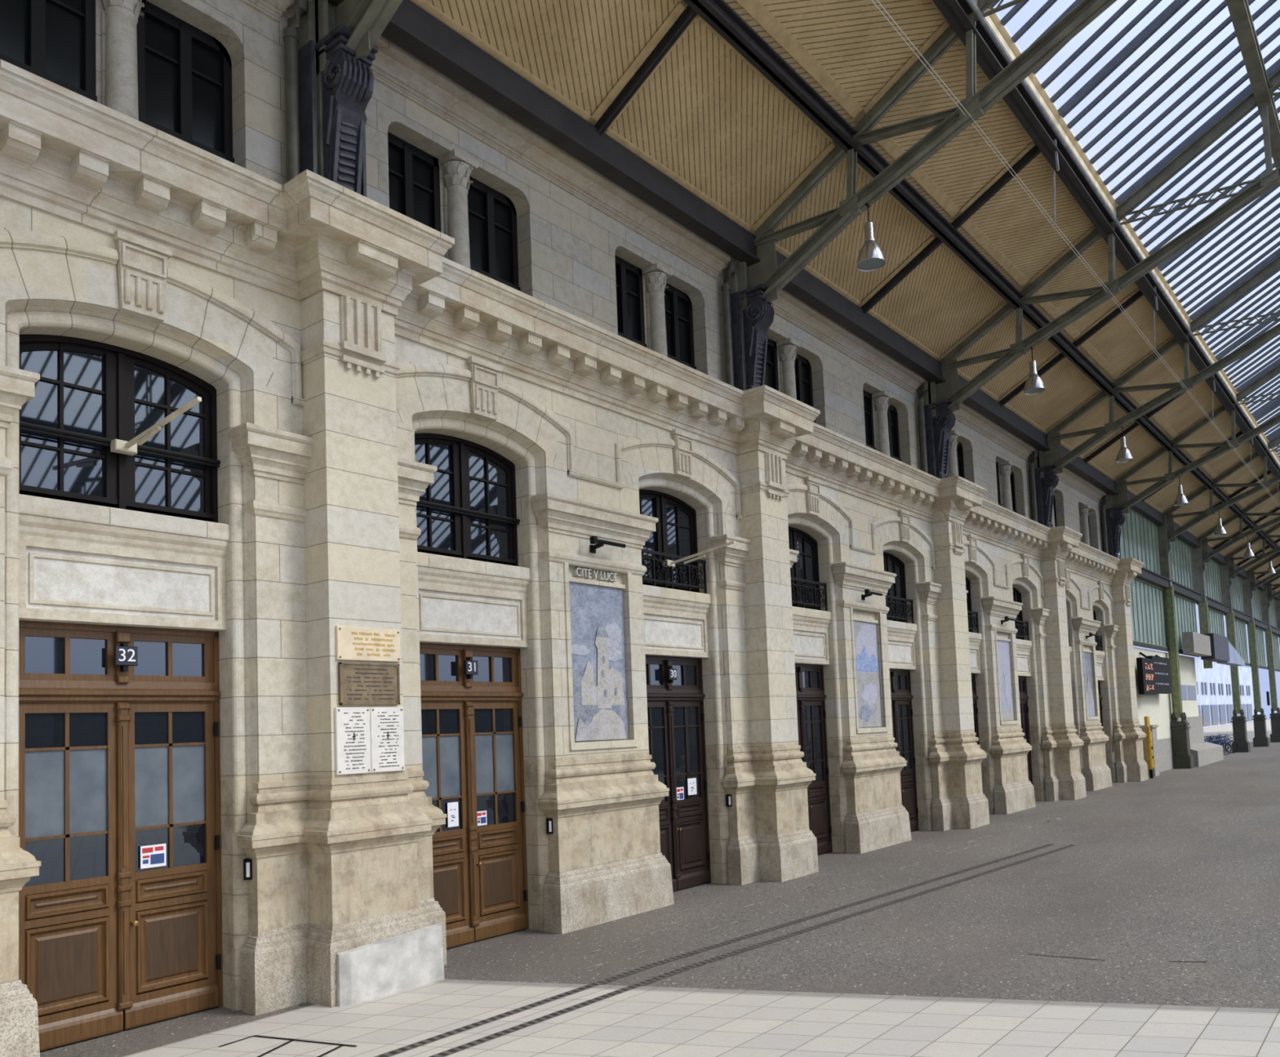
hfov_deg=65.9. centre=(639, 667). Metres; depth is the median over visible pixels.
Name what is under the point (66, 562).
stone surround
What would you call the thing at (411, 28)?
beam
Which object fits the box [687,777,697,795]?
notice
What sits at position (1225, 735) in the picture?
bicycle
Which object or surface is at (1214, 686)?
building
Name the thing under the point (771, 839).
stone pier
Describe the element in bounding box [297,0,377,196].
bracket
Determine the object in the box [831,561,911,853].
pier
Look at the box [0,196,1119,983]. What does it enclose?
wall
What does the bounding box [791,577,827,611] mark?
iron balconet
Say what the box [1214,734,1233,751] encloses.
bicycle
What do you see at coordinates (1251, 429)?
hanger
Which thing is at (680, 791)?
notice
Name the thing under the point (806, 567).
window
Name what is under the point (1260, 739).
column
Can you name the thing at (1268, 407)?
glass roof
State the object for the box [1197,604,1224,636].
light
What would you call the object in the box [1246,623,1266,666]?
light
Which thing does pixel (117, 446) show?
holder
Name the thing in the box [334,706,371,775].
marble plaque
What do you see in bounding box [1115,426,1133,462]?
pendant lamp
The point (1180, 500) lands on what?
pendant lamp
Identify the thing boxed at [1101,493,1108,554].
downpipe
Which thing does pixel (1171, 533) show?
roof truss
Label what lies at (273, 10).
crown molding
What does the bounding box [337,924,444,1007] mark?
stone block
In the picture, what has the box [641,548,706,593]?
railing
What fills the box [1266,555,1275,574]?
pendant lamp
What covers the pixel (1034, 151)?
rafter
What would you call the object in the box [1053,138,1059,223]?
hanger
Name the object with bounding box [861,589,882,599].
picture light
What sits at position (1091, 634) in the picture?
picture light
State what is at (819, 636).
stone surround
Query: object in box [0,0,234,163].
window
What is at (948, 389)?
roof truss
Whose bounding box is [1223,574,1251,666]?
screen
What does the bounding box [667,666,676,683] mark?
number plate
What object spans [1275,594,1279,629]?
column
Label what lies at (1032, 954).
joint
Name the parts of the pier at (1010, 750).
panel frame, moulding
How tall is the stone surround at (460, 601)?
7.300 m
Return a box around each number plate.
[113,643,137,671]
[463,657,478,679]
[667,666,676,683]
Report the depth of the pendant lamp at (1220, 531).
42.49 m
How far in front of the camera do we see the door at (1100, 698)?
36.31 m
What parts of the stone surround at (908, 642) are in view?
window sill, lintel panel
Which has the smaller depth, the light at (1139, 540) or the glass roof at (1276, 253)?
the glass roof at (1276, 253)
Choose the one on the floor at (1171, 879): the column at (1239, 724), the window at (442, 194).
the column at (1239, 724)
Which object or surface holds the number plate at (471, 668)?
attached to the door at (473, 737)
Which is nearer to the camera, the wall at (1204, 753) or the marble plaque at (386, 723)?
the marble plaque at (386, 723)
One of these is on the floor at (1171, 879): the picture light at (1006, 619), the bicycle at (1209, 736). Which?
the bicycle at (1209, 736)
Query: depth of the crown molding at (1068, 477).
34.95 m
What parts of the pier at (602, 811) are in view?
panel frame, moulding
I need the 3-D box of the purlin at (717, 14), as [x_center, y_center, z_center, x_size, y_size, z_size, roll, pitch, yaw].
[33.083,-7.529,53.098,0.220,0.260,130.200,-5,-5,39]
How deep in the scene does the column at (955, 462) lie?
26.00 m
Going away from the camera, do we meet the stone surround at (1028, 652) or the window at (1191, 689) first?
the stone surround at (1028, 652)
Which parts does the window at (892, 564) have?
pane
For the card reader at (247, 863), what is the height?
0.200 m
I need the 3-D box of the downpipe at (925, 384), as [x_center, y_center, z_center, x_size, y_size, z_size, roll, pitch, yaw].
[6.910,-5.783,23.916,0.285,2.730,0.159,-3,-4,7]
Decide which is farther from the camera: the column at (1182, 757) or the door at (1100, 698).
the column at (1182, 757)
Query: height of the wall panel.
5.880 m
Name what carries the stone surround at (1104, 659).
attached to the wall at (24, 273)
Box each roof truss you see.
[333,0,402,59]
[746,0,1116,302]
[934,67,1279,412]
[1042,255,1279,474]
[1111,364,1279,514]
[1162,435,1279,542]
[1198,486,1279,562]
[1225,523,1279,578]
[1247,553,1279,591]
[1264,574,1279,601]
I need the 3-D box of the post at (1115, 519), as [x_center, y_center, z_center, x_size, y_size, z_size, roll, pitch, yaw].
[17.945,-5.499,37.352,0.751,3.050,0.680,-5,-5,39]
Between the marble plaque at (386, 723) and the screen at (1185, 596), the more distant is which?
the screen at (1185, 596)
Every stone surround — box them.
[0,229,305,1010]
[395,355,598,931]
[595,428,742,884]
[786,475,865,853]
[864,509,936,831]
[963,533,1002,813]
[1001,553,1045,801]
[1064,568,1086,773]
[1084,580,1117,782]
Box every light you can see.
[589,536,626,553]
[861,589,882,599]
[1000,616,1015,624]
[1085,632,1097,639]
[1119,507,1160,574]
[1129,577,1167,647]
[1163,591,1197,650]
[1169,537,1194,590]
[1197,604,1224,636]
[1204,558,1222,603]
[1224,614,1248,663]
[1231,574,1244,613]
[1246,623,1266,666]
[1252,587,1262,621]
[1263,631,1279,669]
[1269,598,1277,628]
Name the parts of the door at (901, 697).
pane, pane, pane, pane, pane, pane, pane, panel, pane, panel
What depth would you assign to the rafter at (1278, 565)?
66.79 m
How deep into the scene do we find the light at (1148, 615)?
41.12 m
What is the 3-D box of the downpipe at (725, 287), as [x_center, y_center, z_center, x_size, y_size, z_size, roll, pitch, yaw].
[1.595,-5.995,17.311,0.285,2.730,0.159,-3,-4,7]
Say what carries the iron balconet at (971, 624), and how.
on the stone surround at (980, 643)
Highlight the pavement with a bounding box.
[124,979,1279,1056]
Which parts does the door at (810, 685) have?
pane, pane, pane, pane, pane, pane, panel, pane, panel, pane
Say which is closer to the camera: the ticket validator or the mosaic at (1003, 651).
the mosaic at (1003, 651)
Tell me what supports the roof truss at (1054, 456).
attached to the ceiling
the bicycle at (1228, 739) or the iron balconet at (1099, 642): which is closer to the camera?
the iron balconet at (1099, 642)
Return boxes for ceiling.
[426,0,1279,591]
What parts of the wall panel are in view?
rail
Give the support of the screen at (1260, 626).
attached to the column at (1260, 739)
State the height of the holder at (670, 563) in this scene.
0.237 m
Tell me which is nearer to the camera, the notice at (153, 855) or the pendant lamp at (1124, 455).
the notice at (153, 855)
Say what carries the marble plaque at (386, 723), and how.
attached to the stone pier at (342, 863)
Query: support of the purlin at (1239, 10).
attached to the roof truss
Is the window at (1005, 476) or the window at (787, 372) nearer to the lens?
the window at (787, 372)
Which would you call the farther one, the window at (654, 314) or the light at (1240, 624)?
the light at (1240, 624)
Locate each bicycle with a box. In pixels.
[1204,735,1228,752]
[1204,736,1218,743]
[1207,737,1231,755]
[1208,734,1231,748]
[1212,735,1238,753]
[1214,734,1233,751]
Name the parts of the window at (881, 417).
pane, sash, pane, sash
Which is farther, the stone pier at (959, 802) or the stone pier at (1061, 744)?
the stone pier at (1061, 744)
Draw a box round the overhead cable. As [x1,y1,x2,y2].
[871,0,1279,507]
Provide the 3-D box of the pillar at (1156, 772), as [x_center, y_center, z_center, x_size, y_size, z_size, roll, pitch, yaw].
[20.138,3.263,38.901,0.460,2.000,1.000,-5,-5,39]
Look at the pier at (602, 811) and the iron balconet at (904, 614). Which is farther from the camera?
the iron balconet at (904, 614)
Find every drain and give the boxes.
[374,844,1053,1056]
[429,844,1075,1056]
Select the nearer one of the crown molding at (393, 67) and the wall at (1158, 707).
the crown molding at (393, 67)
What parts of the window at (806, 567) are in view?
pane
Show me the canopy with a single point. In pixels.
(1213, 647)
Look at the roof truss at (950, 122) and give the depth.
15.86 m
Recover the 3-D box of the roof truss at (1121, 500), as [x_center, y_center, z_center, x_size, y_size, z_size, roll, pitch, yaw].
[28.941,-11.287,28.689,28.960,9.065,0.260,-5,-5,39]
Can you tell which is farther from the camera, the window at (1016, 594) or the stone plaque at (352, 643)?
the window at (1016, 594)
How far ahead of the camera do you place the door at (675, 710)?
15.98 m
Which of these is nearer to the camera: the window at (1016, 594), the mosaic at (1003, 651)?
the mosaic at (1003, 651)
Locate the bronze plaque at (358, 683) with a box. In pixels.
[337,662,399,705]
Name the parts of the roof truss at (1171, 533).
gusset plate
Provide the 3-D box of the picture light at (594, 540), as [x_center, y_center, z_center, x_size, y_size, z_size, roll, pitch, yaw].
[-0.504,-1.717,13.981,0.238,0.180,0.700,-5,-5,39]
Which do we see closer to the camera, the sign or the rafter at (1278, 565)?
the sign
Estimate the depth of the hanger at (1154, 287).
25.03 m
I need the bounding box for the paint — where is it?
[585,817,1065,968]
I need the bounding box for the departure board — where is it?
[1136,652,1171,694]
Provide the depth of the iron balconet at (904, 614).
22.65 m
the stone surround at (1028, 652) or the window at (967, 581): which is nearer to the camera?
the window at (967, 581)
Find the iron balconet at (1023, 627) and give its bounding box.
[1014,619,1029,640]
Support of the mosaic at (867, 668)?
attached to the wall at (24, 273)
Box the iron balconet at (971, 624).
[967,610,978,633]
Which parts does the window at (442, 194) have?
pane, sash, pane, sash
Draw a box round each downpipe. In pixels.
[283,0,307,182]
[720,255,736,386]
[917,378,928,473]
[1028,448,1037,522]
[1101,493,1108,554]
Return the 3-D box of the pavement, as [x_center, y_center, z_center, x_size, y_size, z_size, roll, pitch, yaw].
[6.839,2.254,-1.031,29.180,0.001,31.080,-5,-5,39]
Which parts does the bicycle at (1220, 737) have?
frame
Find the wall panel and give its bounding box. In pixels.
[1119,507,1171,651]
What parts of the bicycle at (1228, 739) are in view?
frame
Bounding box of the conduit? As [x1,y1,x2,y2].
[965,0,1279,468]
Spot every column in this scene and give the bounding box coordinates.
[1156,515,1194,768]
[1191,538,1213,668]
[1219,557,1250,752]
[1241,572,1270,746]
[1260,584,1279,742]
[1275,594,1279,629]
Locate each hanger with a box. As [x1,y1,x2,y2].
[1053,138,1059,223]
[1153,286,1158,348]
[1212,374,1215,422]
[1250,429,1253,469]
[1277,469,1279,503]
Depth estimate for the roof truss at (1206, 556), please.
49.37 m
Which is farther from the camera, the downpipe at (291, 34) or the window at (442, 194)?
the window at (442, 194)
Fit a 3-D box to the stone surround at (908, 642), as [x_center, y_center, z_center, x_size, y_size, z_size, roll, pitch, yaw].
[5.872,0.112,22.389,0.780,7.300,4.240,-5,-5,39]
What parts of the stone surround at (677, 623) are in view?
window sill, lintel panel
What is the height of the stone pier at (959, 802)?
7.270 m
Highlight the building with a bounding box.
[1194,658,1259,728]
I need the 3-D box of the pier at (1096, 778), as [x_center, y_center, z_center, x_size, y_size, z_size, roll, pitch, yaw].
[15.458,1.204,33.694,0.320,5.810,2.400,-5,-5,39]
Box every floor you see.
[40,737,1279,1056]
[1203,720,1271,747]
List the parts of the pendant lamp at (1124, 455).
lamp glass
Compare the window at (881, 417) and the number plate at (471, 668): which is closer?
the number plate at (471, 668)
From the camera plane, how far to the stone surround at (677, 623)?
16.35 m
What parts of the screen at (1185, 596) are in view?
rail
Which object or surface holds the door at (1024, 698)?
attached to the stone surround at (1028, 652)
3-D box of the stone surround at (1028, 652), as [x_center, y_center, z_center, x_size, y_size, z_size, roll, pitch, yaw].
[11.187,0.325,28.993,0.780,7.300,4.240,-5,-5,39]
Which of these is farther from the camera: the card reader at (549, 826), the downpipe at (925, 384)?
the downpipe at (925, 384)
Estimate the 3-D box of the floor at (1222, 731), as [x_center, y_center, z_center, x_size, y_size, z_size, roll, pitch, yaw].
[64.744,6.930,108.174,14.000,0.001,170.000,-5,-5,39]
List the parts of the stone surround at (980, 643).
lintel panel, window sill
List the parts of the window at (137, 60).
pane, sash, pane, sash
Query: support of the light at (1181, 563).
attached to the screen at (1185, 596)
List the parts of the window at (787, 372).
pane, sash, pane, sash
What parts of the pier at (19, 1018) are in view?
moulding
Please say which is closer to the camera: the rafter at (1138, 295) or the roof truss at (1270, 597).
the rafter at (1138, 295)
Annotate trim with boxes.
[410,0,1279,591]
[735,0,1279,545]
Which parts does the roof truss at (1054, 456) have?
gusset plate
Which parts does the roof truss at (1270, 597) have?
gusset plate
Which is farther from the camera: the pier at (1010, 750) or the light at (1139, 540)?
the light at (1139, 540)
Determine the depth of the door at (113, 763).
9.12 m
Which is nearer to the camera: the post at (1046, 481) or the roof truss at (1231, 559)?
the post at (1046, 481)
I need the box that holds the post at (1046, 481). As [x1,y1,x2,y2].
[1027,449,1058,528]
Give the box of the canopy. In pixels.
[1181,631,1244,666]
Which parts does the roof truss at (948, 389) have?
gusset plate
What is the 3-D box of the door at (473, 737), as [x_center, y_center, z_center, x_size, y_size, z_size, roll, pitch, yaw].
[-2.195,1.573,12.501,0.262,3.760,1.920,-5,-5,39]
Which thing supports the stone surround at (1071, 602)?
attached to the wall at (24, 273)
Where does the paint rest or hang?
on the floor at (1171, 879)
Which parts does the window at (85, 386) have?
guard rail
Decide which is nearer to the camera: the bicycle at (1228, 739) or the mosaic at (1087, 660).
the mosaic at (1087, 660)
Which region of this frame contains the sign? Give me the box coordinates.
[1266,691,1270,705]
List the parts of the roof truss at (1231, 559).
gusset plate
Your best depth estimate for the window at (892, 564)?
23.02 m
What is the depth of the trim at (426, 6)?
16.05 m
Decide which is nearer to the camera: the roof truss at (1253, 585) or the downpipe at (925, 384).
the downpipe at (925, 384)
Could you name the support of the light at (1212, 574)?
attached to the screen at (1216, 609)
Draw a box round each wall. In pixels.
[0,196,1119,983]
[146,0,1102,551]
[1133,647,1198,739]
[1177,715,1223,767]
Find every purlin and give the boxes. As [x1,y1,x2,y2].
[683,0,1279,555]
[932,0,1279,484]
[1226,0,1279,168]
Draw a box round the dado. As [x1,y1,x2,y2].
[1157,737,1173,772]
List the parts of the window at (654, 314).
pane, sash, pane, sash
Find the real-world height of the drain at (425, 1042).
0.002 m
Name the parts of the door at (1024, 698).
pane, pane, pane, panel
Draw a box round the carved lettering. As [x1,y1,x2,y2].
[573,567,617,582]
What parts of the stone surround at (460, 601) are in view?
window sill, lintel panel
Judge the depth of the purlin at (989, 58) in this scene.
19.64 m
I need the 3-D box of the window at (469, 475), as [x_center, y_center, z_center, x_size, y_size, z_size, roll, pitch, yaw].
[-2.286,-2.166,12.695,0.155,1.630,1.940,-5,-5,39]
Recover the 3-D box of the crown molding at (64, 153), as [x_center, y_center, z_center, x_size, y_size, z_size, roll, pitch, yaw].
[4.571,-4.040,20.902,1.985,0.985,44.485,-5,-5,39]
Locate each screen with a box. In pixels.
[1163,537,1202,657]
[1195,558,1229,636]
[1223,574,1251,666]
[1245,587,1268,669]
[1263,598,1279,671]
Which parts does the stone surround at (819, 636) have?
window sill, lintel panel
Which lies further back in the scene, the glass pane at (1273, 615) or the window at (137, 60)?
the glass pane at (1273, 615)
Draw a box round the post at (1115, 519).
[1099,494,1125,559]
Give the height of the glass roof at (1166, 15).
5.590 m
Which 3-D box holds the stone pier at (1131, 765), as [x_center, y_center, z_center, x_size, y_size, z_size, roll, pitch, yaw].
[18.244,0.568,36.917,0.760,7.270,2.400,-5,-5,39]
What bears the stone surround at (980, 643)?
attached to the wall at (24, 273)
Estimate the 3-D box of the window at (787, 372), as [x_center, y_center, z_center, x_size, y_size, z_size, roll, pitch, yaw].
[2.901,-5.575,19.518,0.525,1.710,2.400,-5,-5,39]
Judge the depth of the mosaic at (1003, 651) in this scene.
27.28 m
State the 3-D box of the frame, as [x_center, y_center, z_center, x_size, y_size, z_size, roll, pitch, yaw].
[-3.039,3.214,8.293,1.154,0.001,0.880,-5,-5,39]
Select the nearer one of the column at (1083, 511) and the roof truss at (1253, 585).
the column at (1083, 511)
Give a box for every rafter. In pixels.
[594,5,697,135]
[861,144,1040,314]
[998,289,1143,406]
[1083,390,1187,463]
[1142,431,1243,502]
[1191,470,1271,520]
[1212,506,1279,550]
[1236,538,1279,566]
[1256,564,1279,579]
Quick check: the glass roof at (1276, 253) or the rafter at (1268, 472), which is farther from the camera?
the rafter at (1268, 472)
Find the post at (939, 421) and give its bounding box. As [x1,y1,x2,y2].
[917,380,955,479]
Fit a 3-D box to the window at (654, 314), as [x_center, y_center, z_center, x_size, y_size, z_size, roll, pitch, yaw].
[0.244,-5.681,16.216,0.525,1.710,2.400,-5,-5,39]
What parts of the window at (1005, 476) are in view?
sash, sash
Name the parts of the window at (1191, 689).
pane, pane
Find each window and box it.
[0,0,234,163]
[18,333,220,522]
[387,131,520,291]
[414,433,519,566]
[614,254,696,369]
[639,489,699,592]
[764,337,815,422]
[788,526,821,610]
[862,389,901,461]
[883,551,907,622]
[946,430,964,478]
[965,576,973,632]
[995,460,1017,513]
[1012,586,1022,639]
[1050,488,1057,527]
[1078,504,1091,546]
[1093,609,1097,650]
[1181,684,1196,700]
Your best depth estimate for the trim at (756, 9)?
18.62 m
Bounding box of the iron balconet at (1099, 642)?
[1094,635,1102,651]
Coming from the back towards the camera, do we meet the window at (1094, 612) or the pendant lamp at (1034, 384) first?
the window at (1094, 612)
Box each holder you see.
[110,396,201,455]
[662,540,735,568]
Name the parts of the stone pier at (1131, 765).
fluted panel, moulding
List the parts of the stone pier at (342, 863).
moulding, fluted panel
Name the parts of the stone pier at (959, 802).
moulding, fluted panel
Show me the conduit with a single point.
(971, 3)
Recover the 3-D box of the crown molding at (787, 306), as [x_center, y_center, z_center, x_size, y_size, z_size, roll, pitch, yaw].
[4.339,-7.046,21.150,0.730,0.620,8.110,-5,-5,39]
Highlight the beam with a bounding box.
[328,0,1279,599]
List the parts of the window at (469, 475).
guard rail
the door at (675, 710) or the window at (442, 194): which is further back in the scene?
the door at (675, 710)
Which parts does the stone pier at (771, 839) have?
moulding, fluted panel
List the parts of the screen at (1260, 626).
rail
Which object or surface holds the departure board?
attached to the wall at (1158, 707)
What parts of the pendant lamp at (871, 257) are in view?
suspension rod, lamp glass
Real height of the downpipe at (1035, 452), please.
2.730 m
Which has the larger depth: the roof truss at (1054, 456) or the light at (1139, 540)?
the light at (1139, 540)
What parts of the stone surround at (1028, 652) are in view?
window sill, lintel panel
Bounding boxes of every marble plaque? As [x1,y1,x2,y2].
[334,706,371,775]
[369,706,404,773]
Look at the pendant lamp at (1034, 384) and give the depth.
22.67 m
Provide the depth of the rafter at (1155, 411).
33.28 m
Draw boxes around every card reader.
[243,858,252,880]
[546,818,553,834]
[724,794,732,806]
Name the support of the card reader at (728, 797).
attached to the stone surround at (677, 623)
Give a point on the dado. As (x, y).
(1164, 746)
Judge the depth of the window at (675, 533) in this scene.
16.23 m
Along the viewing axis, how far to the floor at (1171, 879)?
12.52 m
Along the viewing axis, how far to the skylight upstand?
20.31 m
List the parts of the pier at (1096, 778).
panel frame, moulding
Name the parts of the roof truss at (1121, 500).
gusset plate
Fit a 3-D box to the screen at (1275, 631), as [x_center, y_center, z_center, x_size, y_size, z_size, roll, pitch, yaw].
[46.933,-2.725,73.156,0.520,5.880,7.498,-5,-5,39]
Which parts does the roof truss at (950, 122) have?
gusset plate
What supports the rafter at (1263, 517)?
attached to the ceiling
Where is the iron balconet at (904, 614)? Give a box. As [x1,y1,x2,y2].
[885,595,914,623]
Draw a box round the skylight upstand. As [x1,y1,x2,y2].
[973,0,1279,465]
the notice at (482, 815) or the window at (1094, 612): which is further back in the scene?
the window at (1094, 612)
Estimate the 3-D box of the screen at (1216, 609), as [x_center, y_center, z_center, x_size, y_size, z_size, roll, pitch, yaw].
[30.989,-3.362,53.343,0.520,5.880,7.498,-5,-5,39]
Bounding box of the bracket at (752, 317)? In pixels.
[723,259,774,391]
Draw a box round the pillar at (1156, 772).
[1139,724,1159,776]
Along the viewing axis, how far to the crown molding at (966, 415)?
27.97 m
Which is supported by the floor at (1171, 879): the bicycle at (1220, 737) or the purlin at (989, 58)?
the bicycle at (1220, 737)
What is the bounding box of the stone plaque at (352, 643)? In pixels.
[335,626,400,662]
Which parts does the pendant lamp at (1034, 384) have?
lamp glass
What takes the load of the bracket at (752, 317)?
on the crown molding at (64, 153)
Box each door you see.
[18,620,222,1051]
[419,642,528,948]
[645,655,711,891]
[795,663,832,854]
[889,669,919,831]
[971,673,979,745]
[1017,675,1033,785]
[1097,680,1103,731]
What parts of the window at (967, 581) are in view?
pane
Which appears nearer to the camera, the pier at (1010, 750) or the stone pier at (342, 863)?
the stone pier at (342, 863)
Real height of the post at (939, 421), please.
3.050 m
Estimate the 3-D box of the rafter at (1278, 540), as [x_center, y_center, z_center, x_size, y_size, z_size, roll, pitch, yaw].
[38.075,-7.461,59.325,4.017,2.276,0.090,-5,-5,39]
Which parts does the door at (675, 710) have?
pane, pane, pane, pane, pane, pane, pane, panel, panel, pane, pane, pane, pane, panel, pane, pane, panel, pane, pane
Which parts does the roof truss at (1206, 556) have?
gusset plate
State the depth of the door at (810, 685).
19.48 m
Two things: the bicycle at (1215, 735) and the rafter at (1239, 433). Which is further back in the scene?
the bicycle at (1215, 735)
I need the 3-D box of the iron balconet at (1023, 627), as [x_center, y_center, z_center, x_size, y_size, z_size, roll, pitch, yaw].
[11.139,-1.122,29.078,0.040,0.560,1.900,-5,-5,39]
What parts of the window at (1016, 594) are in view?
pane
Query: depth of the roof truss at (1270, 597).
70.10 m
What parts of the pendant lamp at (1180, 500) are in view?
lamp glass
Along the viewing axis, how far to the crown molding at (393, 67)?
13.69 m
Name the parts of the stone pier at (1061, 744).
fluted panel, moulding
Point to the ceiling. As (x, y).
(704, 114)
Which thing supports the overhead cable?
attached to the roof truss at (1054, 456)
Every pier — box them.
[0,364,40,1056]
[228,290,446,1016]
[530,492,674,934]
[710,450,817,885]
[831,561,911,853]
[916,520,989,831]
[982,595,1035,814]
[1031,560,1086,801]
[1072,617,1112,791]
[1104,585,1148,782]
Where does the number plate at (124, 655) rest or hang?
attached to the door at (113, 763)
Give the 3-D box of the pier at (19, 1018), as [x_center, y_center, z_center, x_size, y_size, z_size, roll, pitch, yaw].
[-5.801,0.354,7.276,0.320,5.810,2.400,-5,-5,39]
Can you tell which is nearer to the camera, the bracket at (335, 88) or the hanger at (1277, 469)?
the bracket at (335, 88)
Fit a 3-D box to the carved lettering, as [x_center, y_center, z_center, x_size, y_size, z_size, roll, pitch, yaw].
[-0.628,-1.340,14.058,0.060,0.154,0.874,-5,-5,39]
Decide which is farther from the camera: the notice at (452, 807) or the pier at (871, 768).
the pier at (871, 768)
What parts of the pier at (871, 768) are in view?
panel frame, moulding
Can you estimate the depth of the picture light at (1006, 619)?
27.07 m
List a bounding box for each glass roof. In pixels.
[991,0,1279,195]
[1115,58,1279,315]
[1189,248,1279,388]
[1235,357,1279,438]
[1266,430,1279,457]
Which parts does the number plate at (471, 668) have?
plate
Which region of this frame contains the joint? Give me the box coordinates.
[1031,954,1105,960]
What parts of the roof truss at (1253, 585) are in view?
gusset plate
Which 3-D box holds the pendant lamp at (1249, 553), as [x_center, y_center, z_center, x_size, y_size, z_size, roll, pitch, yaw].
[30.330,-6.036,49.179,0.480,1.020,0.480,-5,-5,39]
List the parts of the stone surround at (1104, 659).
window sill, lintel panel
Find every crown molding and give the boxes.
[0,58,1144,586]
[239,0,311,22]
[370,35,737,279]
[770,288,924,395]
[952,402,1035,460]
[1055,466,1106,502]
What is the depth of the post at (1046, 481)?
30.55 m
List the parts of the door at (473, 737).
pane, pane, pane, pane, pane, panel, pane, panel, pane, pane, knob, pane, pane, pane, pane, panel, panel, pane, pane, pane, pane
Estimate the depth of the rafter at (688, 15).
13.68 m
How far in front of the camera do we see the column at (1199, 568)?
50.27 m
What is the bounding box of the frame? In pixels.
[218,1035,356,1056]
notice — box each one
[140,844,166,869]
[447,801,458,827]
[476,810,487,826]
[676,786,684,799]
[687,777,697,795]
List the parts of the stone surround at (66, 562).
lintel panel, window sill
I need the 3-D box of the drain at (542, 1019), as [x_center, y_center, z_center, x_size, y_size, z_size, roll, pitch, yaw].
[2.474,3.280,12.676,0.354,0.002,18.020,-5,-5,41]
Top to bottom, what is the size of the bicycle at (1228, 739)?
1.006 m
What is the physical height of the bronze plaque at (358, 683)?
0.435 m
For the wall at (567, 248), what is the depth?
14.22 m
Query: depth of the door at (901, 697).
22.81 m
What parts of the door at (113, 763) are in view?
pane, pane, pane, pane, panel, panel, pane, pane, pane, pane, knob, pane, pane, pane, pane, panel, panel, pane, pane, pane, pane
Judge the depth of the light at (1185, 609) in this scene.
47.25 m
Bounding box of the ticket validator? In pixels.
[1143,716,1154,778]
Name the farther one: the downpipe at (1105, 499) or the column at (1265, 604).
the column at (1265, 604)
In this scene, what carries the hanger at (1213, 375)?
hanging from the purlin at (989, 58)
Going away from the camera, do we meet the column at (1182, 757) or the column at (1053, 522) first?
the column at (1053, 522)
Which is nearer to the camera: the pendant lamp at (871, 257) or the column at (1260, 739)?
the pendant lamp at (871, 257)
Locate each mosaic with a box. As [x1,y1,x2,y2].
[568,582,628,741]
[853,620,881,727]
[996,640,1013,720]
[1083,652,1094,716]
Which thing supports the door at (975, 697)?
attached to the stone surround at (980, 643)
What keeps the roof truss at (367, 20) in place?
attached to the ceiling
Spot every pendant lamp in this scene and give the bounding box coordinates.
[856,203,885,271]
[1023,346,1045,394]
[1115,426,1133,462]
[1173,476,1188,506]
[1213,511,1226,535]
[1244,536,1254,557]
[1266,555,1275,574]
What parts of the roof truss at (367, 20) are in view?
gusset plate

